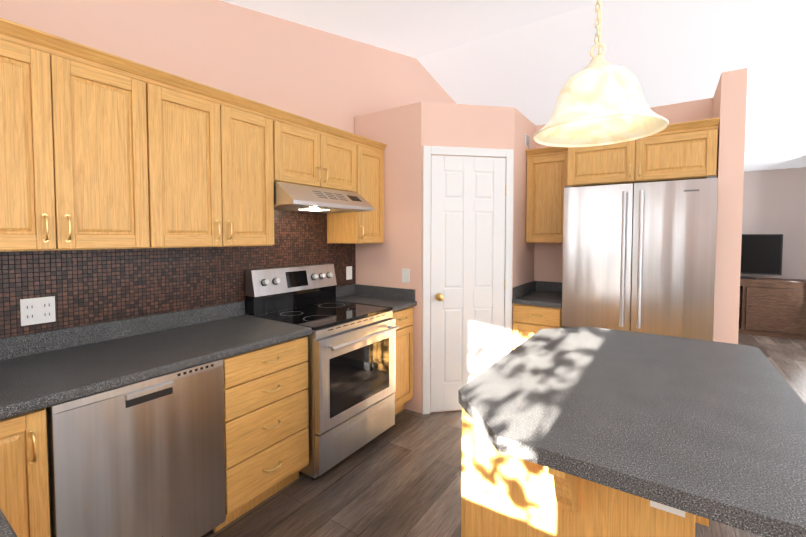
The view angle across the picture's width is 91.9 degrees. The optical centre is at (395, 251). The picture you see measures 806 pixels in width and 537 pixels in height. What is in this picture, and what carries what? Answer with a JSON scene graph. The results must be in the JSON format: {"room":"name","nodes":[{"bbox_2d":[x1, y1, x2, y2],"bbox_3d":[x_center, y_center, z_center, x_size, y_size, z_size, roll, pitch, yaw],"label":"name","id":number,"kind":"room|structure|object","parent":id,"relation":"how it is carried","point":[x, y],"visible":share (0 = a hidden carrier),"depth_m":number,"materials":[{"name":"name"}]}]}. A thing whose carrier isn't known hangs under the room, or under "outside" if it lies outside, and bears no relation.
{"room":"kitchen","nodes":[
{"label":"kitchen","id":0,"kind":"room"},
{"bbox_2d":[0,0,455,315],"bbox_3d":[0.234,-0.461,4.441,0.120,3.430,8.780,2,3,35],"label":"wall","id":1,"kind":"structure","parent":0,"point":[329,79],"depth_m":2.57,"materials":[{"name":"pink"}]},
{"bbox_2d":[0,17,171,251],"bbox_3d":[-1.436,-0.418,1.587,0.364,0.822,0.794,2,3,35],"label":"upper cabinet","id":2,"kind":"object","parent":1,"relation":"attached to","point":[99,149],"depth_m":1.58,"materials":[{"name":"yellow wood"}]},
{"bbox_2d":[0,210,355,337],"bbox_3d":[-1.253,-0.004,2.197,0.010,0.828,3.127,2,3,35],"label":"tile backsplash","id":3,"kind":"structure","parent":1,"relation":"attached to","point":[86,287],"depth_m":2.09,"materials":[{"name":"tile"}]},
{"bbox_2d":[20,296,55,325],"bbox_3d":[-1.578,0.261,1.723,0.007,0.115,0.115,2,3,35],"label":"outlet","id":4,"kind":"object","parent":3,"relation":"attached to","point":[37,310],"visible":1,"depth_m":1.72,"materials":[{"name":"white plastic"}]},
{"bbox_2d":[346,266,351,279],"bbox_3d":[-0.405,0.186,3.410,0.010,0.115,0.073,2,3,35],"label":"light switch","id":5,"kind":"object","parent":3,"relation":"attached to","point":[348,272],"visible":1,"depth_m":3.40,"materials":[{"name":"white plastic"}]},
{"bbox_2d":[172,74,279,247],"bbox_3d":[-1.080,-0.439,2.135,0.322,0.822,0.757,2,3,35],"label":"upper cabinet","id":6,"kind":"object","parent":1,"relation":"attached to","point":[224,143],"depth_m":2.07,"materials":[{"name":"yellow wood"}]},
{"bbox_2d":[276,108,359,192],"bbox_3d":[-0.645,-0.658,2.755,0.322,0.432,0.766,2,3,35],"label":"upper cabinet","id":7,"kind":"object","parent":1,"relation":"attached to","point":[309,152],"depth_m":2.62,"materials":[{"name":"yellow wood"}]},
{"bbox_2d":[274,182,373,212],"bbox_3d":[-0.578,-0.362,2.718,0.488,0.149,0.760,2,3,35],"label":"range hood","id":8,"kind":"object","parent":7,"relation":"attached to","point":[294,197],"visible":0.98,"depth_m":2.54,"materials":[{"name":"silver metal"}]},
{"bbox_2d":[327,136,386,243],"bbox_3d":[-0.325,-0.480,3.222,0.322,0.822,0.350,2,3,35],"label":"upper cabinet","id":9,"kind":"object","parent":1,"relation":"attached to","point":[368,226],"depth_m":3.12,"materials":[{"name":"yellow wood"}]},
{"bbox_2d":[221,0,605,57],"bbox_3d":[1.715,-1.560,0.636,6.840,1.022,4.290,2,3,35],"label":"ceiling slope","id":10,"kind":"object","parent":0,"point":[416,28],"visible":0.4,"depth_m":3.13,"materials":[{"name":"white paint"}]},
{"bbox_2d":[533,0,668,146],"bbox_3d":[0.677,-0.952,1.295,0.401,1.111,0.401,2,3,35],"label":"pendant light","id":11,"kind":"object","parent":10,"relation":"hanging from","point":[600,101],"visible":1,"depth_m":1.26,"materials":[{"name":"beige glass"}]},
{"bbox_2d":[354,101,535,413],"bbox_3d":[0.519,0.044,3.672,1.244,2.480,1.310,2,3,35],"label":"wall","id":12,"kind":"structure","parent":0,"point":[406,133],"depth_m":3.18,"materials":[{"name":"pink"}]},
{"bbox_2d":[402,268,409,282],"bbox_3d":[0.081,0.195,3.177,0.073,0.115,0.010,2,3,35],"label":"light switch","id":13,"kind":"object","parent":12,"relation":"attached to","point":[405,275],"visible":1,"depth_m":3.17,"materials":[{"name":"white plastic"}]},
{"bbox_2d":[422,146,513,413],"bbox_3d":[0.588,0.236,3.162,0.548,2.135,0.548,2,3,35],"label":"pantry door","id":14,"kind":"structure","parent":12,"relation":"in","point":[467,263],"depth_m":3.15,"materials":[{"name":"white paint"}]},
{"bbox_2d":[525,133,529,147],"bbox_3d":[1.179,-0.990,3.484,0.008,0.100,0.140,2,3,35],"label":"air vent","id":15,"kind":"object","parent":12,"relation":"in","point":[527,140],"visible":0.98,"depth_m":3.47,"materials":[{"name":"white metal"}]},
{"bbox_2d":[207,333,805,536],"bbox_3d":[2.995,1.356,2.594,6.840,0.060,8.780,2,3,35],"label":"floor","id":16,"kind":"structure","parent":0,"point":[401,476],"depth_m":2.19,"materials":[{"name":"laminate"}]},
{"bbox_2d":[0,408,50,536],"bbox_3d":[-1.463,0.938,1.389,0.627,0.868,0.220,2,3,35],"label":"base cabinet","id":17,"kind":"object","parent":16,"relation":"on","point":[24,470],"depth_m":1.24,"materials":[{"name":"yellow wood"}]},
{"bbox_2d":[46,359,225,536],"bbox_3d":[-1.203,0.926,1.717,0.623,0.866,0.605,2,3,35],"label":"dishwasher","id":18,"kind":"object","parent":16,"relation":"on","point":[145,458],"visible":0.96,"depth_m":1.51,"materials":[{"name":"grey metal"}]},
{"bbox_2d":[213,336,308,532],"bbox_3d":[-0.900,0.907,2.200,0.627,0.868,0.524,2,3,35],"label":"base cabinet","id":19,"kind":"object","parent":16,"relation":"on","point":[266,428],"depth_m":1.98,"materials":[{"name":"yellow wood"}]},
{"bbox_2d":[245,264,398,479],"bbox_3d":[-0.468,0.720,2.683,0.742,1.205,0.764,2,3,35],"label":"range","id":20,"kind":"object","parent":16,"relation":"on","point":[351,361],"visible":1,"depth_m":2.53,"materials":[{"name":"silver metal"}]},
{"bbox_2d":[392,307,412,413],"bbox_3d":[-0.209,0.869,3.194,0.627,0.868,0.350,2,3,35],"label":"base cabinet","id":21,"kind":"object","parent":16,"relation":"on","point":[404,317],"depth_m":3.05,"materials":[{"name":"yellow wood"}]},
{"bbox_2d":[512,304,561,349],"bbox_3d":[1.299,0.861,3.397,0.383,0.868,0.679,2,3,35],"label":"base cabinet","id":22,"kind":"object","parent":16,"relation":"on","point":[529,321],"visible":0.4,"depth_m":3.15,"materials":[{"name":"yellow wood"}]},
{"bbox_2d":[512,281,561,307],"bbox_3d":[1.306,0.360,3.386,0.386,0.130,0.658,2,3,35],"label":"countertop","id":23,"kind":"structure","parent":22,"relation":"on","point":[542,293],"depth_m":3.44,"materials":[{"name":"stone"}]},
{"bbox_2d":[461,407,708,536],"bbox_3d":[0.780,0.937,1.414,0.870,0.868,1.175,2,3,35],"label":"kitchen island","id":24,"kind":"object","parent":16,"relation":"on","point":[504,495],"visible":0.23,"depth_m":1.15,"materials":[{"name":"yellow wood"}]},
{"bbox_2d":[458,327,805,536],"bbox_3d":[0.892,0.478,1.481,0.925,0.040,1.490,2,3,35],"label":"island countertop","id":25,"kind":"structure","parent":24,"relation":"on","point":[714,431],"depth_m":1.10,"materials":[{"name":"stone"}]},
{"bbox_2d":[650,500,684,516],"bbox_3d":[0.675,0.622,0.968,0.072,0.048,0.007,2,3,35],"label":"outlet","id":26,"kind":"object","parent":24,"relation":"attached to","point":[675,511],"visible":0.35,"depth_m":0.97,"materials":[{"name":"white plastic"}]},
{"bbox_2d":[562,176,717,340],"bbox_3d":[1.816,0.408,2.977,0.901,1.805,0.739,2,3,35],"label":"refrigerator","id":27,"kind":"object","parent":16,"relation":"on","point":[639,257],"visible":0.71,"depth_m":2.66,"materials":[{"name":"grey metal"}]},
{"bbox_2d":[738,277,805,339],"bbox_3d":[5.231,0.800,5.867,1.460,0.800,0.500,2,3,35],"label":"tv stand","id":28,"kind":"object","parent":16,"relation":"on","point":[772,307],"visible":0.48,"depth_m":5.52,"materials":[{"name":"brown wood"}]},
{"bbox_2d":[740,234,782,278],"bbox_3d":[5.141,0.067,5.920,1.040,0.658,0.190,2,3,35],"label":"flat-screen tv","id":29,"kind":"object","parent":28,"relation":"on","point":[761,254],"visible":0.33,"depth_m":5.73,"materials":[{"name":"black"}]},
{"bbox_3d":[-0.245,0.991,0.013,4.198,0.868,0.628,2,3,35],"label":"base cabinet","id":30,"kind":"object","parent":16,"relation":"on","visible":0},
{"bbox_2d":[0,416,16,536],"bbox_3d":[-0.236,0.490,0.007,4.198,0.130,0.660,2,3,35],"label":"countertop","id":31,"kind":"structure","parent":30,"relation":"on","point":[6,530],"depth_m":0.69,"materials":[{"name":"stone"}]},
{"bbox_2d":[0,301,312,418],"bbox_3d":[-1.121,0.419,1.839,0.654,0.130,1.343,2,3,35],"label":"countertop","id":32,"kind":"structure","parent":30,"relation":"on","point":[41,370],"depth_m":1.73,"materials":[{"name":"stone"}]},
{"bbox_2d":[336,284,416,311],"bbox_3d":[-0.198,0.368,3.167,0.654,0.130,0.355,2,3,35],"label":"countertop","id":33,"kind":"structure","parent":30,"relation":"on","point":[397,298],"depth_m":3.24,"materials":[{"name":"stone"}]},
{"bbox_2d":[417,0,805,170],"bbox_3d":[4.218,-1.677,4.241,6.840,1.065,4.490,2,3,35],"label":"ceiling slope","id":34,"kind":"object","parent":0,"point":[666,52],"visible":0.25,"depth_m":3.88,"materials":[{"name":"white paint"}]},
{"bbox_2d":[534,68,746,343],"bbox_3d":[1.802,0.063,3.171,1.434,2.480,0.670,2,3,35],"label":"wall","id":35,"kind":"structure","parent":0,"point":[726,104],"depth_m":2.52,"materials":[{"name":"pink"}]},
{"bbox_2d":[526,147,567,242],"bbox_3d":[1.396,-0.490,3.485,0.383,0.822,0.339,2,3,35],"label":"upper cabinet","id":36,"kind":"object","parent":35,"relation":"attached to","point":[546,175],"visible":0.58,"depth_m":3.39,"materials":[{"name":"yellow wood"}]},
{"bbox_2d":[567,117,718,186],"bbox_3d":[1.864,-0.697,3.006,0.916,0.372,0.579,2,3,35],"label":"upper cabinet","id":37,"kind":"object","parent":35,"relation":"attached to","point":[688,150],"visible":0.88,"depth_m":2.74,"materials":[{"name":"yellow wood"}]},
{"bbox_2d":[740,167,805,279],"bbox_3d":[5.464,-0.050,6.100,6.600,2.480,0.120,2,3,35],"label":"wall","id":38,"kind":"structure","parent":0,"point":[774,201],"depth_m":5.81,"materials":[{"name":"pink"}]}
]}

